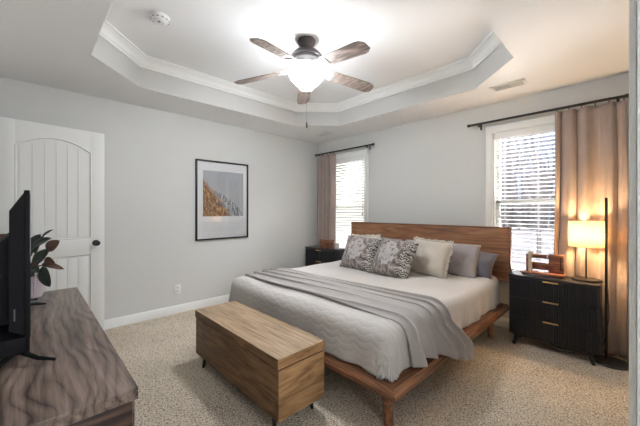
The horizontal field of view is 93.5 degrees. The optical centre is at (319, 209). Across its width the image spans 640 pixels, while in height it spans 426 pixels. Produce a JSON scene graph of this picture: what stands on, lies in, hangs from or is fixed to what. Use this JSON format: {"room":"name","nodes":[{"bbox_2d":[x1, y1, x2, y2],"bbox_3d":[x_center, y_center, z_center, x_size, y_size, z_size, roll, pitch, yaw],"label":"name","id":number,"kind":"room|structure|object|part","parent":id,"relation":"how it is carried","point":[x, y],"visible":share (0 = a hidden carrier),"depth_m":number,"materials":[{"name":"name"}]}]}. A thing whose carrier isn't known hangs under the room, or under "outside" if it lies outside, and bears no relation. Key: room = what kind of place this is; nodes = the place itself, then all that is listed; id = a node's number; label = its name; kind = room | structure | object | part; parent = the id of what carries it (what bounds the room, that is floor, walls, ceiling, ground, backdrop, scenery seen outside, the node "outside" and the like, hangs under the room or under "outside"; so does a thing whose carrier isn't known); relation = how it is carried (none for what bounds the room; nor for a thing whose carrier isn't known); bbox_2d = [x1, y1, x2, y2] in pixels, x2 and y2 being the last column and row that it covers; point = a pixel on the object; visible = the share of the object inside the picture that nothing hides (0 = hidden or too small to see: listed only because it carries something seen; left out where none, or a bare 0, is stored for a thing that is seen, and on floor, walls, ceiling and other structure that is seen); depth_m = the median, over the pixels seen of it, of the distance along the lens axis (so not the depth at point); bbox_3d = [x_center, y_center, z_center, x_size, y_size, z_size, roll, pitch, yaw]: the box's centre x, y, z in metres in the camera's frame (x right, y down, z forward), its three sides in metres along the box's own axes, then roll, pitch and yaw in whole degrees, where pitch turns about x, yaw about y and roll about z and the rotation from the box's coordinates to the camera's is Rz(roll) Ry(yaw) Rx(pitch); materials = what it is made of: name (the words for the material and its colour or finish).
{"room":"bedroom","nodes":[
{"label":"bedroom","id":0,"kind":"room"},
{"bbox_2d":[0,77,317,319],"bbox_3d":[-1.534,-0.158,3.981,4.070,2.840,0.120,0,0,-44],"label":"wall","id":1,"kind":"structure","parent":0,"point":[151,248],"depth_m":3.65,"materials":[{"name":"grey paint"}]},
{"bbox_2d":[104,294,229,329],"bbox_3d":[-1.444,1.213,3.974,3.950,0.098,0.015,0,0,-44],"label":"baseboard","id":2,"kind":"structure","parent":1,"relation":"attached to","point":[143,316],"depth_m":3.56,"materials":[{"name":"white paint"}]},
{"bbox_2d":[175,284,180,293],"bbox_3d":[-1.743,0.973,3.690,0.070,0.115,0.008,0,0,-44],"label":"wall outlet","id":3,"kind":"object","parent":1,"relation":"attached to","point":[177,287],"visible":1,"depth_m":3.69,"materials":[{"name":"white plastic"}]},
{"bbox_2d":[195,159,247,240],"bbox_3d":[-1.312,-0.130,4.091,0.752,1.048,0.027,0,0,-44],"label":"framed print","id":4,"kind":"object","parent":1,"relation":"attached to","point":[221,188],"visible":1,"depth_m":4.07,"materials":[{"name":"black metal"}]},
{"bbox_2d":[107,0,492,102],"bbox_3d":[-0.048,-1.513,1.677,5.370,0.100,5.500,0,0,-44],"label":"ceiling","id":5,"kind":"structure","parent":0,"point":[405,39],"depth_m":2.50,"materials":[{"name":"white paint"}]},
{"bbox_2d":[150,11,169,25],"bbox_3d":[-1.212,-1.439,2.279,0.136,0.048,0.136,0,0,-44],"label":"smoke detector","id":6,"kind":"object","parent":5,"relation":"attached to","point":[157,17],"visible":1,"depth_m":2.25,"materials":[{"name":"white plastic"}]},
{"bbox_2d":[234,35,373,127],"bbox_3d":[-0.087,-1.085,2.558,1.283,0.757,1.234,0,0,-44],"label":"ceiling fan","id":7,"kind":"object","parent":5,"relation":"hanging from","point":[305,70],"visible":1,"depth_m":2.50,"materials":[{"name":"brown wood"}]},
{"bbox_3d":[-0.538,-1.177,2.691,0.461,0.080,0.134,0,0,11],"label":"blade","id":8,"kind":"part","parent":7,"relation":"part of","materials":[{"name":"brown wood"}]},
{"bbox_3d":[-0.335,-1.177,2.223,0.134,0.080,0.461,0,0,29],"label":"blade","id":9,"kind":"part","parent":7,"relation":"part of","materials":[{"name":"brown wood"}]},
{"bbox_3d":[-0.156,-1.177,3.028,0.134,0.080,0.461,0,0,-7],"label":"blade","id":10,"kind":"part","parent":7,"relation":"part of","materials":[{"name":"brown wood"}]},
{"bbox_3d":[-0.115,-1.125,2.596,0.326,0.174,0.326,0,0,-44],"label":"lamp shade","id":11,"kind":"part","parent":7,"relation":"part of","materials":[{"name":"white glass"}]},
{"bbox_3d":[0.172,-1.177,2.271,0.137,0.080,0.461,0,0,-44],"label":"blade","id":12,"kind":"part","parent":7,"relation":"part of","materials":[{"name":"brown wood"}]},
{"bbox_3d":[0.283,-1.177,2.768,0.461,0.080,0.134,0,0,-25],"label":"blade","id":13,"kind":"part","parent":7,"relation":"part of","materials":[{"name":"brown wood"}]},
{"bbox_2d":[91,36,513,125],"bbox_3d":[-0.116,-1.321,2.604,2.780,0.285,2.641,0,0,-44],"label":"ceiling tray side","id":14,"kind":"structure","parent":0,"point":[103,51],"depth_m":3.25,"materials":[{"name":"grey paint"}]},
{"bbox_2d":[99,0,501,111],"bbox_3d":[-0.116,-1.417,2.604,2.780,0.093,2.641,0,0,-44],"label":"trim","id":15,"kind":"structure","parent":14,"relation":"attached to","point":[109,33],"depth_m":3.18,"materials":[{"name":"white paint"}]},
{"bbox_2d":[0,0,628,143],"bbox_3d":[-0.048,-1.321,1.677,5.370,0.285,5.500,0,0,-44],"label":"ceiling","id":16,"kind":"structure","parent":0,"point":[553,44],"depth_m":2.33,"materials":[{"name":"white paint"}]},
{"bbox_2d":[316,131,334,136],"bbox_3d":[0.073,-1.173,4.663,0.140,0.011,0.290,0,0,-44],"label":"ceiling vent","id":17,"kind":"object","parent":16,"relation":"in","point":[328,132],"visible":1,"depth_m":4.66,"materials":[{"name":"white metal"}]},
{"bbox_2d":[489,78,528,92],"bbox_3d":[1.784,-1.173,2.846,0.160,0.011,0.290,0,0,-44],"label":"ceiling vent","id":18,"kind":"object","parent":16,"relation":"in","point":[520,82],"visible":1,"depth_m":2.83,"materials":[{"name":"white metal"}]},
{"bbox_2d":[104,302,628,425],"bbox_3d":[-0.048,1.312,1.677,5.370,0.100,5.500,0,0,-44],"label":"floor","id":19,"kind":"structure","parent":0,"point":[528,381],"depth_m":2.08,"materials":[{"name":"beige carpet"}]},
{"bbox_2d":[0,287,137,425],"bbox_3d":[-1.229,0.887,1.284,0.474,0.750,1.572,0,0,-44],"label":"dresser","id":20,"kind":"object","parent":19,"relation":"on","point":[88,383],"visible":0.98,"depth_m":0.92,"materials":[{"name":"brown wood"}]},
{"bbox_2d":[0,190,55,367],"bbox_3d":[-1.261,0.222,1.256,0.202,0.578,0.851,0,0,-44],"label":"television","id":21,"kind":"object","parent":20,"relation":"on","point":[15,246],"visible":1,"depth_m":1.00,"materials":[{"name":"black plastic"}]},
{"bbox_2d":[0,230,62,302],"bbox_3d":[-1.642,0.310,1.672,0.418,0.404,0.138,0,0,-17],"label":"potted plant","id":22,"kind":"object","parent":20,"relation":"on","point":[40,277],"visible":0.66,"depth_m":1.67,"materials":[{"name":"green plant"}]},
{"bbox_3d":[-1.625,0.427,1.677,0.138,0.122,0.138,0,0,-44],"label":"pot","id":23,"kind":"part","parent":22,"relation":"part of","materials":[{"name":"grey ceramic"}]},
{"bbox_3d":[-0.727,0.697,1.069,0.011,0.270,0.496,0,0,-44],"label":"drawer","id":24,"kind":"part","parent":20,"relation":"part of","materials":[{"name":"brown wood"}]},
{"bbox_2d":[195,301,324,425],"bbox_3d":[-0.492,1.038,2.164,0.359,0.452,1.136,0,0,-44],"label":"storage chest","id":25,"kind":"object","parent":19,"relation":"on","point":[278,365],"visible":1,"depth_m":1.86,"materials":[{"name":"brown wood"}]},
{"bbox_3d":[-0.620,0.842,2.041,0.003,0.056,1.131,0,0,-44],"label":"lid","id":26,"kind":"part","parent":25,"relation":"part of","materials":[{"name":"brown wood"}]},
{"bbox_3d":[-0.492,0.842,2.165,0.358,0.059,1.135,0,0,-44],"label":"lid","id":27,"kind":"part","parent":25,"relation":"part of","materials":[{"name":"brown wood"}]},
{"bbox_3d":[-0.260,1.211,1.728,0.033,0.106,0.048,0,0,-30],"label":"leg","id":28,"kind":"part","parent":25,"relation":"part of","materials":[{"name":"black metal"}]},
{"bbox_3d":[-0.100,1.020,1.759,0.348,0.283,0.003,0,0,-44],"label":"panel","id":29,"kind":"part","parent":25,"relation":"part of","materials":[{"name":"brown wood"}]},
{"bbox_3d":[-0.098,0.842,1.757,0.354,0.056,0.003,0,0,-44],"label":"lid","id":30,"kind":"part","parent":25,"relation":"part of","materials":[{"name":"brown wood"}]},
{"bbox_2d":[305,245,344,265],"bbox_3d":[0.070,0.937,4.840,0.284,0.660,0.645,0,0,-44],"label":"nightstand","id":31,"kind":"object","parent":19,"relation":"on","point":[314,255],"visible":0.4,"depth_m":4.72,"materials":[{"name":"black wood"}]},
{"bbox_3d":[-0.018,0.896,4.755,0.015,0.169,0.629,0,0,-44],"label":"drawer","id":32,"kind":"part","parent":31,"relation":"part of","materials":[{"name":"black paint"}]},
{"bbox_3d":[-0.018,0.718,4.755,0.015,0.169,0.629,0,0,-44],"label":"drawer","id":33,"kind":"part","parent":31,"relation":"part of","materials":[{"name":"black paint"}]},
{"bbox_3d":[0.075,0.618,4.845,0.270,0.022,0.645,0,0,-44],"label":"panel","id":34,"kind":"part","parent":31,"relation":"part of","materials":[{"name":"black paint"}]},
{"bbox_2d":[319,239,333,248],"bbox_3d":[0.104,0.538,4.797,0.116,0.137,0.216,0,0,-44],"label":"box","id":35,"kind":"object","parent":31,"relation":"on","point":[324,243],"visible":1,"depth_m":4.74,"materials":[{"name":"brown wood"}]},
{"bbox_3d":[0.104,0.485,4.797,0.116,0.030,0.216,0,0,-44],"label":"lid","id":36,"kind":"part","parent":35,"relation":"part of","materials":[{"name":"brown wood"}]},
{"bbox_2d":[324,222,511,425],"bbox_3d":[0.467,0.720,3.084,2.185,1.088,2.088,0,0,-44],"label":"bed","id":37,"kind":"object","parent":19,"relation":"on","point":[496,240],"visible":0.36,"depth_m":3.05,"materials":[{"name":"brown wood"}]},
{"bbox_3d":[-0.280,0.997,2.370,0.118,0.060,2.070,0,0,-44],"label":"foot rail","id":38,"kind":"part","parent":37,"relation":"part of","materials":[{"name":"brown wood"}]},
{"bbox_2d":[228,260,499,382],"bbox_3d":[0.446,0.820,3.058,2.045,0.296,1.948,0,0,-44],"label":"quilt","id":39,"kind":"object","parent":37,"relation":"on","point":[379,345],"visible":0.48,"depth_m":2.33,"materials":[{"name":"grey fabric"}]},
{"bbox_2d":[245,267,473,367],"bbox_3d":[0.185,0.849,2.642,0.751,0.436,1.995,0,0,-44],"label":"throw blanket","id":40,"kind":"object","parent":39,"relation":"on","point":[430,329],"visible":1,"depth_m":2.12,"materials":[{"name":"grey fabric"}]},
{"bbox_2d":[350,234,380,238],"bbox_3d":[0.534,0.511,3.808,0.503,0.438,0.231,0,0,41],"label":"throw pillow","id":41,"kind":"object","parent":39,"relation":"on","point":[366,235],"visible":0.09,"depth_m":3.81,"materials":[{"name":"beige fabric"}]},
{"bbox_2d":[340,235,401,272],"bbox_3d":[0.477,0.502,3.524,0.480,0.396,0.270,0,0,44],"label":"throw pillow","id":42,"kind":"object","parent":39,"relation":"on","point":[360,252],"visible":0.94,"depth_m":3.44,"materials":[{"name":"fabric"}]},
{"bbox_2d":[369,237,419,278],"bbox_3d":[0.775,0.502,3.172,0.279,0.396,0.469,0,0,-36],"label":"throw pillow","id":43,"kind":"object","parent":39,"relation":"on","point":[394,258],"visible":0.99,"depth_m":3.07,"materials":[{"name":"fabric"}]},
{"bbox_2d":[410,236,453,278],"bbox_3d":[1.154,0.509,3.207,0.237,0.424,0.498,0,0,-39],"label":"throw pillow","id":44,"kind":"object","parent":39,"relation":"on","point":[431,258],"visible":0.74,"depth_m":3.11,"materials":[{"name":"beige fabric"}]},
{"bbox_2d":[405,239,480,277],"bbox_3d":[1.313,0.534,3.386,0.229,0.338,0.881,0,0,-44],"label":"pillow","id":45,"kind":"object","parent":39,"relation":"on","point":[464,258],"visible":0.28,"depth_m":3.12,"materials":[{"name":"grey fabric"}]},
{"bbox_2d":[476,251,498,279],"bbox_3d":[1.568,0.552,3.243,0.195,0.362,0.628,0,0,-36],"label":"pillow","id":46,"kind":"object","parent":39,"relation":"on","point":[485,262],"visible":0.28,"depth_m":3.04,"materials":[{"name":"grey fabric"}]},
{"bbox_3d":[0.393,1.142,1.768,0.072,0.245,0.080,0,0,-44],"label":"leg","id":47,"kind":"part","parent":37,"relation":"part of","materials":[{"name":"brown wood"}]},
{"bbox_3d":[1.216,0.453,3.806,0.045,0.538,2.064,0,0,-44],"label":"headboard","id":48,"kind":"part","parent":37,"relation":"part of","materials":[{"name":"brown wood"}]},
{"bbox_3d":[1.125,0.997,2.369,2.140,0.060,0.118,0,0,-44],"label":"rail","id":49,"kind":"part","parent":37,"relation":"part of","materials":[{"name":"brown wood"}]},
{"bbox_3d":[1.688,1.142,2.997,0.072,0.245,0.080,0,0,-44],"label":"leg","id":50,"kind":"part","parent":37,"relation":"part of","materials":[{"name":"brown wood"}]},
{"bbox_2d":[508,270,602,365],"bbox_3d":[2.111,0.937,2.725,0.284,0.660,0.645,0,0,-44],"label":"nightstand","id":51,"kind":"object","parent":19,"relation":"on","point":[565,312],"visible":1,"depth_m":2.60,"materials":[{"name":"black paint"}]},
{"bbox_3d":[1.857,1.210,2.841,0.077,0.114,0.042,0,0,-5],"label":"leg","id":52,"kind":"part","parent":51,"relation":"part of","materials":[{"name":"black metal"}]},
{"bbox_2d":[520,251,565,278],"bbox_3d":[2.069,0.499,2.802,0.140,0.215,0.330,0,0,-44],"label":"desk organizer","id":53,"kind":"object","parent":51,"relation":"on","point":[555,266],"visible":1,"depth_m":2.79,"materials":[{"name":"brown wood"}]},
{"bbox_3d":[2.012,0.485,2.876,0.070,0.187,0.025,0,0,-44],"label":"post","id":54,"kind":"part","parent":53,"relation":"part of","materials":[{"name":"beige wood"}]},
{"bbox_3d":[2.154,0.493,2.745,0.022,0.172,0.110,0,0,-44],"label":"panel","id":55,"kind":"part","parent":53,"relation":"part of","materials":[{"name":"brown wood"}]},
{"bbox_3d":[2.022,0.718,2.640,0.015,0.169,0.629,0,0,-44],"label":"drawer","id":56,"kind":"part","parent":51,"relation":"part of","materials":[{"name":"black paint"}]},
{"bbox_3d":[2.022,0.896,2.640,0.015,0.169,0.629,0,0,-44],"label":"drawer","id":57,"kind":"part","parent":51,"relation":"part of","materials":[{"name":"black paint"}]},
{"bbox_3d":[2.022,1.074,2.640,0.015,0.169,0.629,0,0,-44],"label":"drawer","id":58,"kind":"part","parent":51,"relation":"part of","materials":[{"name":"black paint"}]},
{"bbox_3d":[2.115,1.168,2.730,0.230,0.012,0.585,0,0,-44],"label":"rail","id":59,"kind":"part","parent":51,"relation":"part of","materials":[{"name":"black wood"}]},
{"bbox_3d":[2.115,0.618,2.730,0.270,0.022,0.645,0,0,-44],"label":"panel","id":60,"kind":"part","parent":51,"relation":"part of","materials":[{"name":"black paint"}]},
{"bbox_2d":[568,221,609,344],"bbox_3d":[2.316,0.674,2.605,0.270,1.155,0.236,0,0,-17],"label":"table lamp","id":61,"kind":"object","parent":51,"relation":"on","point":[582,234],"visible":0.96,"depth_m":2.53,"materials":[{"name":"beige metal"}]},
{"bbox_3d":[2.299,0.207,2.600,0.236,0.220,0.236,0,0,-44],"label":"lamp shade","id":62,"kind":"part","parent":61,"relation":"part of","materials":[{"name":"beige fabric"}]},
{"bbox_3d":[2.430,0.924,2.590,0.077,0.655,0.191,0,0,20],"label":"lamp cord","id":63,"kind":"part","parent":61,"relation":"part of","materials":[{"name":"black metal"}]},
{"bbox_3d":[2.217,1.210,2.468,0.042,0.114,0.077,0,0,7],"label":"leg","id":64,"kind":"part","parent":51,"relation":"part of","materials":[{"name":"black metal"}]},
{"bbox_2d":[546,342,587,357],"bbox_3d":[2.208,1.251,2.694,0.104,0.011,0.430,0,0,-25],"label":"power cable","id":65,"kind":"object","parent":19,"relation":"on","point":[546,342],"visible":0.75,"depth_m":2.67,"materials":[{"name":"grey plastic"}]},
{"bbox_2d":[594,198,628,370],"bbox_3d":[2.408,0.580,2.487,0.270,1.365,0.230,0,0,-44],"label":"floor lamp","id":66,"kind":"object","parent":19,"relation":"on","point":[607,361],"visible":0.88,"depth_m":2.50,"materials":[{"name":"black metal"}]},
{"bbox_2d":[318,73,628,345],"bbox_3d":[1.362,-0.158,3.996,0.120,2.840,4.120,0,0,-44],"label":"wall","id":67,"kind":"structure","parent":0,"point":[430,170],"depth_m":3.73,"materials":[{"name":"grey paint"}]},
{"bbox_2d":[315,143,373,155],"bbox_3d":[0.375,-0.943,4.860,0.102,0.075,1.249,0,0,-44],"label":"curtain rod","id":68,"kind":"object","parent":67,"relation":"attached to","point":[372,144],"visible":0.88,"depth_m":4.71,"materials":[{"name":"black metal"}]},
{"bbox_2d":[316,152,335,245],"bbox_3d":[0.087,0.135,5.107,0.099,2.215,0.438,0,0,-44],"label":"curtain","id":69,"kind":"object","parent":68,"relation":"hanging from","point":[326,164],"visible":0.73,"depth_m":5.06,"materials":[{"name":"beige fabric"}]},
{"bbox_2d":[336,149,367,246],"bbox_3d":[0.428,-0.071,4.929,0.170,1.707,1.016,0,0,-44],"label":"window","id":70,"kind":"structure","parent":67,"relation":"in","point":[364,152],"depth_m":4.81,"materials":[{"name":"white paint"}]},
{"bbox_3d":[0.458,0.283,4.957,0.003,0.697,0.720,0,0,-44],"label":"pane","id":71,"kind":"part","parent":70,"relation":"part of","materials":[{"name":"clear glass"}]},
{"bbox_3d":[0.472,-0.450,4.971,0.003,0.697,0.720,0,0,-44],"label":"pane","id":72,"kind":"part","parent":70,"relation":"part of","materials":[{"name":"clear glass"}]},
{"bbox_2d":[336,156,363,248],"bbox_3d":[0.418,-0.085,4.919,0.072,1.501,0.788,0,0,-44],"label":"window blind","id":73,"kind":"object","parent":70,"relation":"attached to","point":[361,218],"visible":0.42,"depth_m":4.88,"materials":[{"name":"white paint"}]},
{"bbox_2d":[486,115,554,282],"bbox_3d":[2.226,-0.071,3.065,0.170,1.707,1.016,0,0,-44],"label":"window","id":74,"kind":"structure","parent":67,"relation":"in","point":[523,221],"depth_m":3.24,"materials":[{"name":"white paint"}]},
{"bbox_3d":[2.270,-0.450,3.107,0.022,0.773,0.796,0,0,-44],"label":"sash","id":75,"kind":"part","parent":74,"relation":"part of","materials":[{"name":"white paint"}]},
{"bbox_2d":[495,125,554,271],"bbox_3d":[2.216,-0.085,3.055,0.072,1.501,0.788,0,0,-44],"label":"window blind","id":76,"kind":"object","parent":74,"relation":"attached to","point":[549,128],"visible":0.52,"depth_m":3.13,"materials":[{"name":"white paint"}]},
{"bbox_3d":[2.256,0.283,3.093,0.022,0.773,0.796,0,0,-44],"label":"sash","id":77,"kind":"part","parent":74,"relation":"part of","materials":[{"name":"white paint"}]},
{"bbox_2d":[467,93,628,129],"bbox_3d":[2.164,-0.943,3.005,0.102,0.075,1.294,0,0,-44],"label":"curtain rod","id":78,"kind":"object","parent":67,"relation":"attached to","point":[617,98],"visible":0.87,"depth_m":2.88,"materials":[{"name":"black metal"}]},
{"bbox_2d":[554,95,627,358],"bbox_3d":[2.408,0.135,2.706,0.101,2.215,0.506,0,0,-44],"label":"curtain","id":79,"kind":"object","parent":78,"relation":"hanging from","point":[591,159],"visible":0.7,"depth_m":2.68,"materials":[{"name":"beige fabric"}]},
{"bbox_2d":[494,317,628,357],"bbox_3d":[1.314,1.213,3.949,0.015,0.098,3.880,0,0,-44],"label":"baseboard","id":80,"kind":"structure","parent":67,"relation":"attached to","point":[504,322],"depth_m":3.25,"materials":[{"name":"white paint"}]},
{"bbox_2d":[520,269,565,277],"bbox_3d":[2.069,0.587,2.802,0.140,0.016,0.330,0,0,-44],"label":"tray","id":81,"kind":"object","parent":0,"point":[559,274],"depth_m":2.76,"materials":[{"name":"brown wood"}]},
{"bbox_3d":[-0.701,-0.158,1.116,3.650,2.840,5.600,0,0,-44],"label":"wall","id":82,"kind":"structure","parent":0,"visible":0},
{"bbox_2d":[0,117,103,329],"bbox_3d":[-2.451,0.233,2.794,0.103,2.035,0.771,0,0,39],"label":"door","id":83,"kind":"structure","parent":82,"relation":"in","point":[62,168],"depth_m":2.85,"materials":[{"name":"white paint"}]},
{"bbox_3d":[-2.465,-0.196,2.809,0.016,0.961,0.551,0,0,39],"label":"panel moulding","id":84,"kind":"part","parent":83,"relation":"part of","materials":[{"name":"white paint"}]},
{"bbox_3d":[-2.468,-0.195,2.812,0.008,0.899,0.487,0,0,39],"label":"plank panel","id":85,"kind":"part","parent":83,"relation":"part of","materials":[{"name":"white paint"}]},
{"bbox_3d":[-2.466,0.746,2.808,0.016,0.608,0.549,0,0,39],"label":"panel moulding","id":86,"kind":"part","parent":83,"relation":"part of","materials":[{"name":"white paint"}]},
{"bbox_3d":[-2.468,0.745,2.812,0.008,0.551,0.487,0,0,39],"label":"plank panel","id":87,"kind":"part","parent":83,"relation":"part of","materials":[{"name":"white paint"}]},
{"bbox_3d":[-2.243,0.332,3.025,0.068,0.060,0.060,0,0,39],"label":"knob","id":88,"kind":"part","parent":83,"relation":"part of","materials":[{"name":"black metal"}]},
{"bbox_3d":[1.286,-0.158,1.144,3.950,2.840,0.120,0,0,-44],"label":"wall","id":89,"kind":"structure","parent":0,"visible":0},
{"bbox_2d":[629,0,639,425],"bbox_3d":[0.407,0.202,0.306,1.519,2.120,0.136,0,0,-44],"label":"trim","id":90,"kind":"structure","parent":89,"relation":"attached to","point":[634,5],"depth_m":0.83,"materials":[{"name":"white paint"}]},
{"label":"outside","id":91,"kind":"structure","parent":0,"visible":0},
{"bbox_3d":[18.398,2.062,37.022,69.500,0.200,100.000,0,0,-44],"label":"ground","id":92,"kind":"structure","parent":91,"visible":0},
{"bbox_2d":[345,138,554,201],"bbox_3d":[9.951,-3.533,37.282,55.434,11.155,22.388,0,0,13],"label":"woodland","id":93,"kind":"object","parent":92,"relation":"on","point":[545,197],"visible":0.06,"depth_m":32.57,"materials":[{"name":"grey plant"}]},
{"bbox_2d":[501,131,552,200],"bbox_3d":[15.391,-4.562,22.866,5.580,13.107,4.762,0,0,33],"label":"bare tree","id":94,"kind":"object","parent":92,"relation":"on","point":[507,154],"visible":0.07,"depth_m":21.72,"materials":[{"name":"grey plant"}]},
{"bbox_2d":[501,133,554,199],"bbox_3d":[8.704,-3.349,13.095,6.892,10.665,6.017,0,0,-44],"label":"bare tree","id":95,"kind":"object","parent":92,"relation":"on","point":[532,138],"visible":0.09,"depth_m":12.73,"materials":[{"name":"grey plant"}]}
]}

